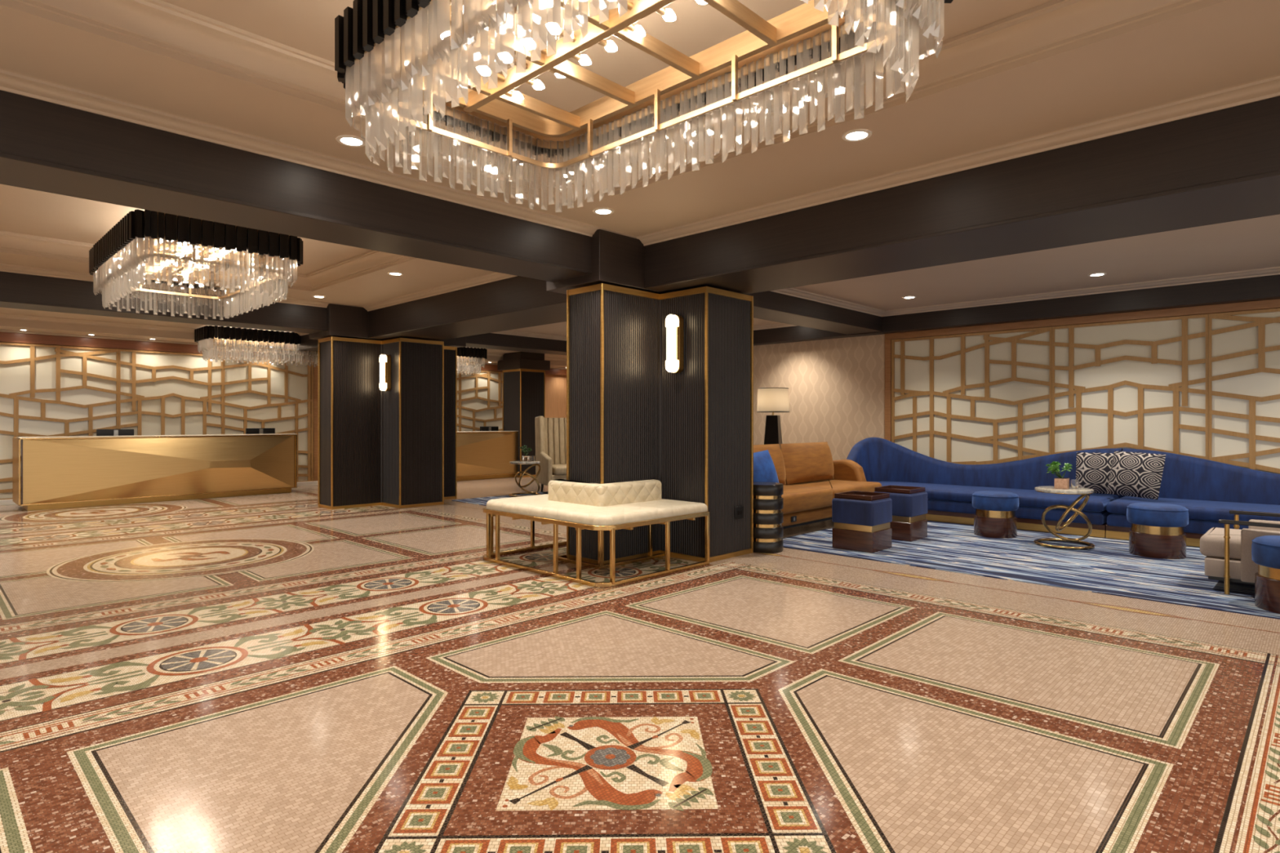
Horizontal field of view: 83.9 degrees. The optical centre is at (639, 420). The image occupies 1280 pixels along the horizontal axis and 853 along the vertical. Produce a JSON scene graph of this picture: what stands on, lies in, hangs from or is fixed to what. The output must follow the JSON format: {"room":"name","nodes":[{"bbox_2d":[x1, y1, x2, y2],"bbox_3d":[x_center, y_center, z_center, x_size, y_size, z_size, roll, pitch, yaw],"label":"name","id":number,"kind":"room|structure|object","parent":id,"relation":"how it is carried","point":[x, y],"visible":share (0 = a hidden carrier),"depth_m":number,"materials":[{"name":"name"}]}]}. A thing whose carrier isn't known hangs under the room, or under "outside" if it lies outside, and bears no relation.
{"room":"hotel lobby","nodes":[
{"label":"hotel lobby","id":0,"kind":"room"},
{"bbox_2d":[521,456,529,461],"bbox_3d":[-1.900,0.631,11.839,0.094,0.085,0.094,0,0,44],"label":"pot","id":1,"kind":"object","parent":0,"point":[523,458],"depth_m":11.81,"materials":[{"name":"white glass"}]},
{"bbox_2d":[545,373,566,417],"bbox_3d":[-6.692,-0.250,13.464,0.100,3.000,16.000,0,0,44],"label":"wall","id":2,"kind":"structure","parent":0,"point":[555,384],"depth_m":18.07,"materials":[{"name":"brown wood"}]},
{"bbox_2d":[0,342,118,500],"bbox_3d":[-9.151,0.035,10.787,0.048,2.389,2.040,0,0,44],"label":"lattice screen","id":3,"kind":"object","parent":2,"relation":"attached to","point":[46,390],"visible":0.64,"depth_m":10.93,"materials":[{"name":"brown wood"}]},
{"bbox_2d":[0,480,318,505],"bbox_3d":[-6.616,1.200,13.391,0.110,0.100,16.000,0,0,44],"label":"baseboard","id":4,"kind":"structure","parent":2,"relation":"attached to","point":[2,502],"depth_m":13.47,"materials":[{"name":"brown wood"}]},
{"bbox_2d":[118,349,222,435],"bbox_3d":[-7.913,0.037,12.063,0.048,2.385,1.512,0,0,44],"label":"lattice screen","id":5,"kind":"object","parent":2,"relation":"attached to","point":[160,393],"visible":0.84,"depth_m":12.03,"materials":[{"name":"beige wood"}]},
{"bbox_2d":[222,355,313,482],"bbox_3d":[-6.845,0.035,13.163,0.048,2.389,1.550,0,0,44],"label":"lattice screen","id":6,"kind":"object","parent":2,"relation":"attached to","point":[280,397],"visible":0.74,"depth_m":13.22,"materials":[{"name":"brown wood"}]},
{"bbox_2d":[0,331,566,375],"bbox_3d":[-6.624,-1.232,13.398,0.090,0.145,16.000,0,0,44],"label":"trim","id":7,"kind":"structure","parent":2,"relation":"attached to","point":[8,337],"depth_m":11.49,"materials":[{"name":"brown wood"}]},
{"bbox_2d":[313,360,318,481],"bbox_3d":[-6.255,0.040,13.793,0.070,2.420,0.160,0,0,44],"label":"trim","id":8,"kind":"structure","parent":2,"relation":"attached to","point":[315,369],"depth_m":13.75,"materials":[{"name":"brown wood"}]},
{"bbox_2d":[457,368,460,431],"bbox_3d":[-4.585,0.037,15.492,0.048,2.385,1.512,0,0,44],"label":"lattice screen","id":9,"kind":"object","parent":2,"relation":"attached to","point":[459,374],"visible":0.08,"depth_m":16.00,"materials":[{"name":"brown wood"}]},
{"bbox_2d":[460,368,502,431],"bbox_3d":[-3.343,0.035,16.771,0.048,2.389,2.050,0,0,44],"label":"lattice screen","id":10,"kind":"object","parent":2,"relation":"attached to","point":[481,393],"visible":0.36,"depth_m":16.43,"materials":[{"name":"brown wood"}]},
{"bbox_2d":[0,476,1279,852],"bbox_3d":[0.279,1.246,6.697,19.271,0.009,16.000,0,0,44],"label":"floor","id":11,"kind":"structure","parent":0,"point":[280,673],"depth_m":3.18,"materials":[{"name":"beige tile"}]},
{"bbox_2d":[12,433,297,511],"bbox_3d":[-7.450,0.740,11.255,0.930,1.021,3.640,0,0,44],"label":"reception desk","id":12,"kind":"object","parent":11,"relation":"on","point":[67,471],"visible":1,"depth_m":10.72,"materials":[{"name":"gold metal"}]},
{"bbox_2d":[96,429,133,435],"bbox_3d":[-8.065,0.316,10.951,0.170,0.365,0.470,0,0,44],"label":"computer monitor","id":13,"kind":"object","parent":12,"relation":"on","point":[99,432],"visible":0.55,"depth_m":10.92,"materials":[{"name":"black plastic"}]},
{"bbox_2d":[16,433,297,438],"bbox_3d":[-7.320,0.237,11.129,0.332,0.016,3.640,0,0,44],"label":"countertop","id":14,"kind":"structure","parent":12,"relation":"on","point":[262,433],"depth_m":10.89,"materials":[{"name":"stone"}]},
{"bbox_2d":[245,427,275,434],"bbox_3d":[-6.623,0.316,12.437,0.170,0.365,0.470,0,0,44],"label":"computer monitor","id":15,"kind":"object","parent":12,"relation":"on","point":[262,430],"visible":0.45,"depth_m":12.41,"materials":[{"name":"black plastic"}]},
{"bbox_2d":[318,336,457,509],"bbox_3d":[-3.781,0.037,10.828,1.560,2.425,1.989,0,0,44],"label":"column","id":16,"kind":"structure","parent":11,"relation":"on","point":[397,447],"depth_m":10.29,"materials":[{"name":"brown wood"}]},
{"bbox_2d":[379,354,391,391],"bbox_3d":[-3.680,-0.690,10.278,0.116,0.524,0.125,0,0,44],"label":"wall sconce","id":17,"kind":"object","parent":16,"relation":"attached to","point":[384,360],"visible":1,"depth_m":10.24,"materials":[{"name":"white glass"}]},
{"bbox_2d":[457,431,518,480],"bbox_3d":[-4.118,0.740,14.687,0.930,1.021,3.620,0,0,44],"label":"reception desk","id":18,"kind":"object","parent":11,"relation":"on","point":[481,455],"visible":0.23,"depth_m":15.06,"materials":[{"name":"gold metal"}]},
{"bbox_2d":[457,431,518,432],"bbox_3d":[-3.988,0.237,14.561,0.332,0.016,3.620,0,0,44],"label":"countertop","id":19,"kind":"structure","parent":18,"relation":"on","point":[458,431],"depth_m":14.96,"materials":[{"name":"stone"}]},
{"bbox_2d":[480,426,498,431],"bbox_3d":[-3.343,0.316,15.816,0.170,0.365,0.470,0,0,44],"label":"computer monitor","id":20,"kind":"object","parent":18,"relation":"on","point":[491,428],"visible":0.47,"depth_m":15.80,"materials":[{"name":"black plastic"}]},
{"bbox_2d":[452,491,548,506],"bbox_3d":[-0.465,1.246,11.351,3.200,0.008,3.800,0,0,44],"label":"area rug","id":21,"kind":"object","parent":11,"relation":"on","point":[482,500],"visible":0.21,"depth_m":11.24,"materials":[{"name":"blue carpet"}]},
{"bbox_2d":[508,460,540,497],"bbox_3d":[-1.896,0.957,11.740,0.532,0.565,0.525,0,0,-17],"label":"side table","id":22,"kind":"object","parent":21,"relation":"on","point":[517,462],"visible":0.96,"depth_m":11.68,"materials":[{"name":"metal"}]},
{"bbox_2d":[519,444,531,461],"bbox_3d":[-1.895,0.542,11.852,0.206,0.263,0.208,0,0,44],"label":"potted succulent","id":23,"kind":"object","parent":22,"relation":"on","point":[524,458],"visible":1,"depth_m":11.82,"materials":[{"name":"green plant"}]},
{"bbox_2d":[530,455,534,461],"bbox_3d":[-1.770,0.628,11.739,0.074,0.090,0.074,0,0,44],"label":"glass tumbler","id":24,"kind":"object","parent":22,"relation":"on","point":[532,457],"visible":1,"depth_m":11.71,"materials":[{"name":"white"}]},
{"bbox_2d":[534,416,566,492],"bbox_3d":[-1.308,0.581,12.228,0.810,1.320,0.913,0,0,-22],"label":"chair","id":25,"kind":"object","parent":21,"relation":"on","point":[550,433],"visible":0.55,"depth_m":12.38,"materials":[{"name":"beige fabric"}]},
{"bbox_2d":[551,464,566,475],"bbox_3d":[-1.263,0.830,12.115,0.560,0.140,0.670,0,0,-22],"label":"seat cushion","id":26,"kind":"object","parent":25,"relation":"on","point":[557,469],"depth_m":11.76,"materials":[{"name":"beige fabric"}]},
{"bbox_2d":[497,351,550,477],"bbox_3d":[-2.622,-0.130,16.064,0.840,2.760,0.840,0,0,44],"label":"column","id":27,"kind":"structure","parent":11,"relation":"on","point":[523,373],"depth_m":15.81,"materials":[{"name":"brown wood"}]},
{"bbox_2d":[483,479,709,587],"bbox_3d":[-0.435,0.892,6.300,1.672,0.715,1.266,0,0,44],"label":"bench","id":28,"kind":"object","parent":11,"relation":"on","point":[580,505],"visible":0.95,"depth_m":5.97,"materials":[{"name":"gold metal"}]},
{"bbox_2d":[486,493,707,525],"bbox_3d":[-0.426,0.755,6.309,1.620,0.080,1.240,0,0,44],"label":"seat cushion","id":29,"kind":"object","parent":28,"relation":"on","point":[539,508],"depth_m":5.88,"materials":[{"name":"beige leather"}]},
{"bbox_2d":[566,283,753,564],"bbox_3d":[0.208,0.037,6.955,1.560,2.425,1.989,0,0,44],"label":"column","id":30,"kind":"structure","parent":11,"relation":"on","point":[629,418],"depth_m":6.39,"materials":[{"name":"brown wood"}]},
{"bbox_2d":[665,314,683,373],"bbox_3d":[0.309,-0.690,6.406,0.116,0.524,0.125,0,0,44],"label":"wall sconce","id":31,"kind":"object","parent":30,"relation":"attached to","point":[673,323],"visible":1,"depth_m":6.36,"materials":[{"name":"white glass"}]},
{"bbox_2d":[735,506,742,519],"bbox_3d":[0.915,0.850,6.554,0.010,0.115,0.115,0,0,44],"label":"power outlet","id":32,"kind":"object","parent":30,"relation":"attached to","point":[739,510],"visible":1,"depth_m":6.55,"materials":[{"name":"black plastic"}]},
{"bbox_2d":[753,481,783,553],"bbox_3d":[1.199,0.929,6.870,0.360,0.642,0.360,0,0,44],"label":"drum side table","id":33,"kind":"object","parent":11,"relation":"on","point":[768,501],"visible":0.83,"depth_m":6.71,"materials":[{"name":"black leather"}]},
{"bbox_2d":[753,441,881,528],"bbox_3d":[1.903,0.767,8.543,0.990,0.965,2.590,0,0,44],"label":"sofa","id":34,"kind":"object","parent":11,"relation":"on","point":[808,473],"visible":0.53,"depth_m":8.65,"materials":[{"name":"brown leather"}]},
{"bbox_2d":[753,449,778,482],"bbox_3d":[1.268,0.545,7.494,0.486,0.460,0.210,0,0,-39],"label":"cushion","id":35,"kind":"object","parent":34,"relation":"on","point":[764,469],"visible":0.44,"depth_m":7.44,"materials":[{"name":"blue fabric"}]},
{"bbox_2d":[791,515,796,522],"bbox_3d":[1.649,1.055,7.625,0.010,0.060,0.100,0,0,44],"label":"power outlet","id":36,"kind":"object","parent":34,"relation":"attached to","point":[793,518],"visible":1,"depth_m":7.61,"materials":[{"name":"black plastic"}]},
{"bbox_2d":[782,484,832,514],"bbox_3d":[1.504,0.880,7.989,0.790,0.210,1.240,0,0,44],"label":"seat cushion","id":37,"kind":"object","parent":34,"relation":"on","point":[797,500],"depth_m":7.83,"materials":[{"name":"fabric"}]},
{"bbox_2d":[786,479,881,506],"bbox_3d":[2.373,0.885,8.884,0.790,0.200,1.245,0,0,44],"label":"seat cushion","id":38,"kind":"object","parent":34,"relation":"on","point":[837,486],"depth_m":8.75,"materials":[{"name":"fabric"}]},
{"bbox_2d":[782,520,1279,619],"bbox_3d":[4.688,1.246,6.264,6.300,0.008,3.500,0,0,44],"label":"area rug","id":39,"kind":"object","parent":11,"relation":"on","point":[1108,567],"visible":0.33,"depth_m":6.21,"materials":[{"name":"blue carpet"}]},
{"bbox_2d":[831,497,892,553],"bbox_3d":[2.170,1.000,6.959,0.432,0.485,0.432,0,0,44],"label":"stool","id":40,"kind":"object","parent":39,"relation":"on","point":[861,526],"visible":0.9,"depth_m":6.80,"materials":[{"name":"blue fabric"}]},
{"bbox_2d":[834,490,889,501],"bbox_3d":[2.170,0.735,6.959,0.384,0.045,0.384,0,0,44],"label":"serving tray","id":41,"kind":"object","parent":40,"relation":"on","point":[853,495],"visible":1,"depth_m":6.89,"materials":[{"name":"brown wood"}]},
{"bbox_2d":[874,491,927,542],"bbox_3d":[2.769,1.000,7.583,0.432,0.485,0.432,0,0,44],"label":"stool","id":42,"kind":"object","parent":39,"relation":"on","point":[909,522],"visible":0.57,"depth_m":7.38,"materials":[{"name":"brown wood"}]},
{"bbox_2d":[875,484,924,493],"bbox_3d":[2.769,0.735,7.583,0.384,0.045,0.384,0,0,44],"label":"serving tray","id":43,"kind":"object","parent":42,"relation":"on","point":[890,489],"visible":1,"depth_m":7.51,"materials":[{"name":"brown wood"}]},
{"bbox_2d":[846,437,1122,537],"bbox_3d":[4.104,0.738,8.936,3.133,1.001,0.980,0,0,44],"label":"sofa","id":44,"kind":"object","parent":39,"relation":"on","point":[949,487],"visible":0.65,"depth_m":8.76,"materials":[{"name":"blue fabric"}]},
{"bbox_2d":[874,481,1119,511],"bbox_3d":[4.122,0.910,8.827,2.938,0.125,0.850,0,0,44],"label":"seat cushion","id":45,"kind":"object","parent":44,"relation":"on","point":[942,492],"depth_m":8.49,"materials":[{"name":"blue fabric"}]},
{"bbox_2d":[927,498,1112,524],"bbox_3d":[4.122,1.044,8.827,2.930,0.127,0.842,0,0,44],"label":"cushion","id":46,"kind":"object","parent":44,"relation":"on","point":[1025,513],"depth_m":8.00,"materials":[{"name":"blue fabric"}]},
{"bbox_2d":[1075,452,1113,493],"bbox_3d":[5.199,0.595,8.054,0.462,0.453,0.182,0,0,41],"label":"cushion","id":47,"kind":"object","parent":44,"relation":"on","point":[1093,470],"visible":0.66,"depth_m":8.03,"materials":[{"name":"fabric"}]},
{"bbox_2d":[972,490,1018,538],"bbox_3d":[3.846,1.009,7.709,0.455,0.467,0.455,0,0,44],"label":"pouf","id":48,"kind":"object","parent":39,"relation":"on","point":[995,517],"visible":1,"depth_m":7.54,"materials":[{"name":"blue fabric"}]},
{"bbox_2d":[1033,485,1094,549],"bbox_3d":[4.219,0.957,7.085,0.532,0.565,0.525,0,0,0],"label":"side table","id":49,"kind":"object","parent":39,"relation":"on","point":[1086,492],"visible":0.98,"depth_m":7.01,"materials":[{"name":"metal"}]},
{"bbox_2d":[1045,461,1072,488],"bbox_3d":[4.174,0.538,7.070,0.241,0.271,0.177,0,0,7],"label":"potted succulent","id":50,"kind":"object","parent":49,"relation":"on","point":[1060,482],"visible":1,"depth_m":7.04,"materials":[{"name":"green plant"}]},
{"bbox_2d":[1054,478,1069,488],"bbox_3d":[4.181,0.624,7.055,0.110,0.100,0.110,0,0,44],"label":"pot","id":51,"kind":"object","parent":50,"relation":"attached to","point":[1060,483],"depth_m":7.01,"materials":[{"name":"ceramic"}]},
{"bbox_2d":[1070,479,1079,488],"bbox_3d":[4.291,0.628,7.025,0.074,0.090,0.074,0,0,44],"label":"glass tumbler","id":52,"kind":"object","parent":49,"relation":"on","point":[1074,482],"visible":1,"depth_m":7.00,"materials":[{"name":"white"}]},
{"bbox_2d":[1126,502,1188,559],"bbox_3d":[4.782,1.009,6.584,0.465,0.467,0.465,0,0,44],"label":"pouf","id":53,"kind":"object","parent":39,"relation":"on","point":[1157,531],"visible":1,"depth_m":6.42,"materials":[{"name":"blue fabric"}]},
{"bbox_2d":[1106,448,1279,546],"bbox_3d":[6.358,0.738,6.748,3.133,1.001,0.980,0,0,44],"label":"sofa","id":54,"kind":"object","parent":39,"relation":"on","point":[1209,490],"visible":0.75,"depth_m":7.40,"materials":[{"name":"blue fabric"}]},
{"bbox_2d":[1106,451,1165,499],"bbox_3d":[5.290,0.578,7.603,0.216,0.484,0.508,0,0,-26],"label":"cushion","id":55,"kind":"object","parent":54,"relation":"on","point":[1134,474],"visible":1,"depth_m":7.53,"materials":[{"name":"fabric"}]},
{"bbox_2d":[1106,513,1248,533],"bbox_3d":[6.249,1.044,6.763,2.930,0.127,0.842,0,0,44],"label":"cushion","id":56,"kind":"object","parent":54,"relation":"on","point":[1114,521],"depth_m":6.99,"materials":[{"name":"blue fabric"}]},
{"bbox_2d":[1106,496,1279,521],"bbox_3d":[6.249,0.910,6.763,2.938,0.125,0.850,0,0,44],"label":"seat cushion","id":57,"kind":"object","parent":54,"relation":"on","point":[1200,508],"depth_m":7.15,"materials":[{"name":"blue fabric"}]},
{"bbox_2d":[1200,510,1279,594],"bbox_3d":[4.673,0.882,5.136,0.950,0.720,0.798,0,0,44],"label":"armchair","id":58,"kind":"object","parent":39,"relation":"on","point":[1228,552],"visible":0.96,"depth_m":5.13,"materials":[{"name":"fabric"}]},
{"bbox_2d":[1200,527,1241,559],"bbox_3d":[4.612,0.922,5.196,0.780,0.160,0.570,0,0,44],"label":"seat cushion","id":59,"kind":"object","parent":58,"relation":"on","point":[1212,542],"depth_m":5.21,"materials":[{"name":"fabric"}]},
{"bbox_2d":[1251,535,1279,613],"bbox_3d":[4.294,1.009,4.660,0.444,0.467,0.444,0,0,44],"label":"pouf","id":60,"kind":"object","parent":39,"relation":"on","point":[1265,549],"visible":1,"depth_m":4.64,"materials":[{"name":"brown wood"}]},
{"bbox_3d":[1.581,0.890,9.266,0.340,0.720,1.900,0,0,44],"label":"console table","id":61,"kind":"object","parent":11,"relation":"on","visible":0},
{"bbox_2d":[756,387,789,449],"bbox_3d":[1.769,0.050,9.460,0.434,0.959,0.434,0,0,44],"label":"table lamp","id":62,"kind":"object","parent":61,"relation":"on","point":[772,400],"visible":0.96,"depth_m":9.34,"materials":[{"name":"beige fabric"}]},
{"bbox_2d":[0,0,1279,369],"bbox_3d":[-0.151,-1.579,7.116,18.130,0.548,16.000,0,0,44],"label":"ceiling","id":63,"kind":"structure","parent":0,"point":[1226,43],"depth_m":4.04,"materials":[{"name":"paint"}]},
{"bbox_2d":[0,312,308,335],"bbox_3d":[-7.386,-1.476,9.699,2.786,0.068,5.706,0,0,44],"label":"trim","id":64,"kind":"structure","parent":63,"relation":"attached to","point":[2,315],"depth_m":10.76,"materials":[{"name":"beige paint"}]},
{"bbox_2d":[0,271,326,333],"bbox_3d":[-6.198,-1.607,8.546,0.532,0.685,5.710,0,0,44],"label":"ceiling beam","id":65,"kind":"structure","parent":63,"relation":"attached to","point":[17,291],"depth_m":8.47,"materials":[{"name":"brown wood"}]},
{"bbox_2d":[88,208,302,319],"bbox_3d":[-4.093,-1.446,6.503,2.147,0.774,1.274,0,0,44],"label":"crystal chandelier","id":66,"kind":"object","parent":63,"relation":"hanging from","point":[121,260],"visible":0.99,"depth_m":6.00,"materials":[{"name":"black glass"}]},
{"bbox_2d":[0,231,416,291],"bbox_3d":[-4.099,-1.742,6.509,3.746,0.182,3.596,0,0,44],"label":"trim","id":67,"kind":"structure","parent":63,"relation":"attached to","point":[372,260],"depth_m":7.51,"materials":[{"name":"beige paint"}]},
{"bbox_2d":[194,325,318,367],"bbox_3d":[-6.263,-1.245,12.240,0.906,0.531,2.304,0,0,44],"label":"crystal chandelier","id":68,"kind":"object","parent":63,"relation":"hanging from","point":[206,336],"visible":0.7,"depth_m":11.66,"materials":[{"name":"clear glass"}]},
{"bbox_2d":[0,262,515,311],"bbox_3d":[-4.203,-1.619,6.610,5.036,0.068,5.706,0,0,44],"label":"trim","id":69,"kind":"structure","parent":63,"relation":"attached to","point":[492,277],"depth_m":8.59,"materials":[{"name":"beige paint"}]},
{"bbox_2d":[0,89,591,282],"bbox_3d":[-2.209,-1.607,4.673,0.532,0.685,5.710,0,0,44],"label":"ceiling beam","id":70,"kind":"structure","parent":63,"relation":"attached to","point":[45,146],"depth_m":4.27,"materials":[{"name":"black paint"}]},
{"bbox_2d":[312,295,325,297],"bbox_3d":[-4.278,-1.649,9.491,0.168,0.006,0.168,0,0,44],"label":"recessed light","id":71,"kind":"object","parent":63,"relation":"in","point":[315,296],"visible":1,"depth_m":9.49,"materials":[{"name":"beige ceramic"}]},
{"bbox_2d":[336,134,364,146],"bbox_3d":[-1.703,-1.649,4.204,0.168,0.006,0.168,0,0,44],"label":"recessed light","id":72,"kind":"object","parent":63,"relation":"in","point":[345,140],"visible":0.93,"depth_m":4.20,"materials":[{"name":"beige ceramic"}]},
{"bbox_2d":[387,271,403,275],"bbox_3d":[-2.749,-1.649,8.007,0.168,0.006,0.168,0,0,44],"label":"recessed light","id":73,"kind":"object","parent":63,"relation":"in","point":[395,273],"visible":1,"depth_m":8.01,"materials":[{"name":"beige ceramic"}]},
{"bbox_2d":[457,346,487,374],"bbox_3d":[-4.238,-1.245,14.327,0.907,0.531,2.300,0,0,44],"label":"crystal chandelier","id":74,"kind":"object","parent":63,"relation":"hanging from","point":[473,357],"visible":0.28,"depth_m":14.71,"materials":[{"name":"clear glass"}]},
{"bbox_2d":[466,333,566,355],"bbox_3d":[-0.998,-1.607,13.903,0.532,0.685,7.440,0,0,44],"label":"ceiling beam","id":75,"kind":"structure","parent":63,"relation":"attached to","point":[487,340],"depth_m":12.45,"materials":[{"name":"black paint"}]},
{"bbox_2d":[487,351,566,361],"bbox_3d":[-2.186,-1.476,15.055,2.786,0.068,7.436,0,0,44],"label":"trim","id":76,"kind":"structure","parent":63,"relation":"attached to","point":[489,353],"depth_m":16.94,"materials":[{"name":"beige paint"}]},
{"bbox_2d":[592,208,613,214],"bbox_3d":[-0.288,-1.649,5.618,0.168,0.006,0.168,0,0,44],"label":"recessed light","id":77,"kind":"object","parent":63,"relation":"in","point":[598,211],"visible":1,"depth_m":5.61,"materials":[{"name":"beige ceramic"}]},
{"bbox_2d":[0,0,1226,195],"bbox_3d":[-0.110,-1.742,2.636,3.746,0.182,3.596,0,0,44],"label":"trim","id":78,"kind":"structure","parent":63,"relation":"attached to","point":[1055,27],"depth_m":3.30,"materials":[{"name":"beige paint"}]},
{"bbox_2d":[0,67,1279,245],"bbox_3d":[-0.081,-1.619,2.608,5.406,0.068,5.706,0,0,44],"label":"trim","id":79,"kind":"structure","parent":63,"relation":"attached to","point":[13,82],"depth_m":4.23,"materials":[{"name":"beige paint"}]},
{"bbox_2d":[491,322,795,341],"bbox_3d":[-0.174,-1.506,10.761,5.036,0.068,4.076,0,0,44],"label":"trim","id":80,"kind":"structure","parent":63,"relation":"attached to","point":[776,325],"depth_m":12.24,"materials":[{"name":"beige paint"}]},
{"bbox_2d":[334,0,953,212],"bbox_3d":[-0.104,-1.446,2.630,2.147,0.774,1.274,0,0,44],"label":"crystal chandelier","id":81,"kind":"object","parent":63,"relation":"hanging from","point":[394,83],"visible":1,"depth_m":2.75,"materials":[{"name":"clear glass"}]},
{"bbox_2d":[270,95,1279,358],"bbox_3d":[-0.043,-1.575,7.170,18.050,0.750,0.902,0,0,44],"label":"ceiling beam","id":82,"kind":"structure","parent":63,"relation":"attached to","point":[1222,166],"depth_m":4.62,"materials":[{"name":"black paint"}]},
{"bbox_2d":[309,303,466,347],"bbox_3d":[-3.833,-1.415,10.979,0.725,0.439,2.185,0,0,44],"label":"ceiling beam","id":83,"kind":"structure","parent":82,"relation":"attached to","point":[342,321],"depth_m":10.16,"materials":[{"name":"brown wood"}]},
{"bbox_2d":[546,228,749,295],"bbox_3d":[0.156,-1.415,7.106,0.725,0.439,2.185,0,0,44],"label":"ceiling beam","id":84,"kind":"structure","parent":82,"relation":"attached to","point":[618,260],"depth_m":6.26,"materials":[{"name":"brown wood"}]},
{"bbox_2d":[749,290,881,334],"bbox_3d":[1.821,-1.607,8.824,0.532,0.685,4.080,0,0,44],"label":"ceiling beam","id":85,"kind":"structure","parent":63,"relation":"attached to","point":[768,305],"depth_m":8.95,"materials":[{"name":"brown wood"}]},
{"bbox_2d":[841,128,871,141],"bbox_3d":[1.254,-1.649,4.120,0.168,0.006,0.168,0,0,44],"label":"recessed light","id":86,"kind":"object","parent":63,"relation":"in","point":[857,135],"visible":1,"depth_m":4.12,"materials":[{"name":"beige ceramic"}]},
{"bbox_2d":[902,296,916,298],"bbox_3d":[3.362,-1.536,8.890,0.168,0.006,0.168,0,0,44],"label":"recessed light","id":87,"kind":"object","parent":63,"relation":"in","point":[904,297],"visible":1,"depth_m":8.90,"materials":[{"name":"beige ceramic"}]},
{"bbox_2d":[753,274,1279,345],"bbox_3d":[4.509,-1.600,9.239,14.400,0.700,0.260,0,0,44],"label":"ceiling beam","id":88,"kind":"structure","parent":63,"relation":"attached to","point":[1264,287],"depth_m":8.49,"materials":[{"name":"black paint"}]},
{"bbox_2d":[769,266,1279,316],"bbox_3d":[3.948,-1.506,6.759,5.406,0.068,4.076,0,0,44],"label":"trim","id":89,"kind":"structure","parent":63,"relation":"attached to","point":[792,291],"depth_m":8.46,"materials":[{"name":"beige paint"}]},
{"bbox_2d":[1087,272,1106,276],"bbox_3d":[4.818,-1.536,7.504,0.168,0.006,0.168,0,0,44],"label":"recessed light","id":90,"kind":"object","parent":63,"relation":"in","point":[1097,273],"visible":1,"depth_m":7.51,"materials":[{"name":"beige ceramic"}]},
{"bbox_2d":[753,333,884,460],"bbox_3d":[1.507,-0.250,12.363,5.940,3.000,0.120,0,0,44],"label":"wall","id":91,"kind":"structure","parent":0,"point":[836,387],"depth_m":10.95,"materials":[{"name":"paper"}]},
{"bbox_2d":[884,333,891,441],"bbox_3d":[3.571,0.000,10.247,0.090,2.500,0.040,0,0,44],"label":"trim","id":92,"kind":"structure","parent":91,"relation":"attached to","point":[887,342],"depth_m":10.23,"materials":[{"name":"brown wood"}]},
{"bbox_3d":[6.766,-0.250,7.300,8.660,3.000,0.100,0,0,44],"label":"wall","id":93,"kind":"structure","parent":0,"visible":0},
{"bbox_2d":[891,326,1052,464],"bbox_3d":[4.353,0.035,9.502,2.050,2.389,0.048,0,0,44],"label":"lattice screen","id":94,"kind":"object","parent":93,"relation":"attached to","point":[981,397],"visible":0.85,"depth_m":9.43,"materials":[{"name":"brown wood"}]},
{"bbox_2d":[888,298,1279,339],"bbox_3d":[6.663,-1.205,7.266,8.560,0.090,0.090,0,0,44],"label":"trim","id":95,"kind":"structure","parent":93,"relation":"attached to","point":[1267,304],"depth_m":8.41,"materials":[{"name":"brown wood"}]},
{"bbox_2d":[1052,314,1208,459],"bbox_3d":[5.633,0.037,8.260,1.512,2.385,0.048,0,0,44],"label":"lattice screen","id":96,"kind":"object","parent":93,"relation":"attached to","point":[1141,384],"visible":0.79,"depth_m":8.21,"materials":[{"name":"brown wood"}]},
{"bbox_2d":[1208,307,1279,474],"bbox_3d":[6.912,0.035,7.018,2.050,2.389,0.048,0,0,44],"label":"lattice screen","id":97,"kind":"object","parent":93,"relation":"attached to","point":[1244,346],"visible":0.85,"depth_m":7.52,"materials":[{"name":"brown wood"}]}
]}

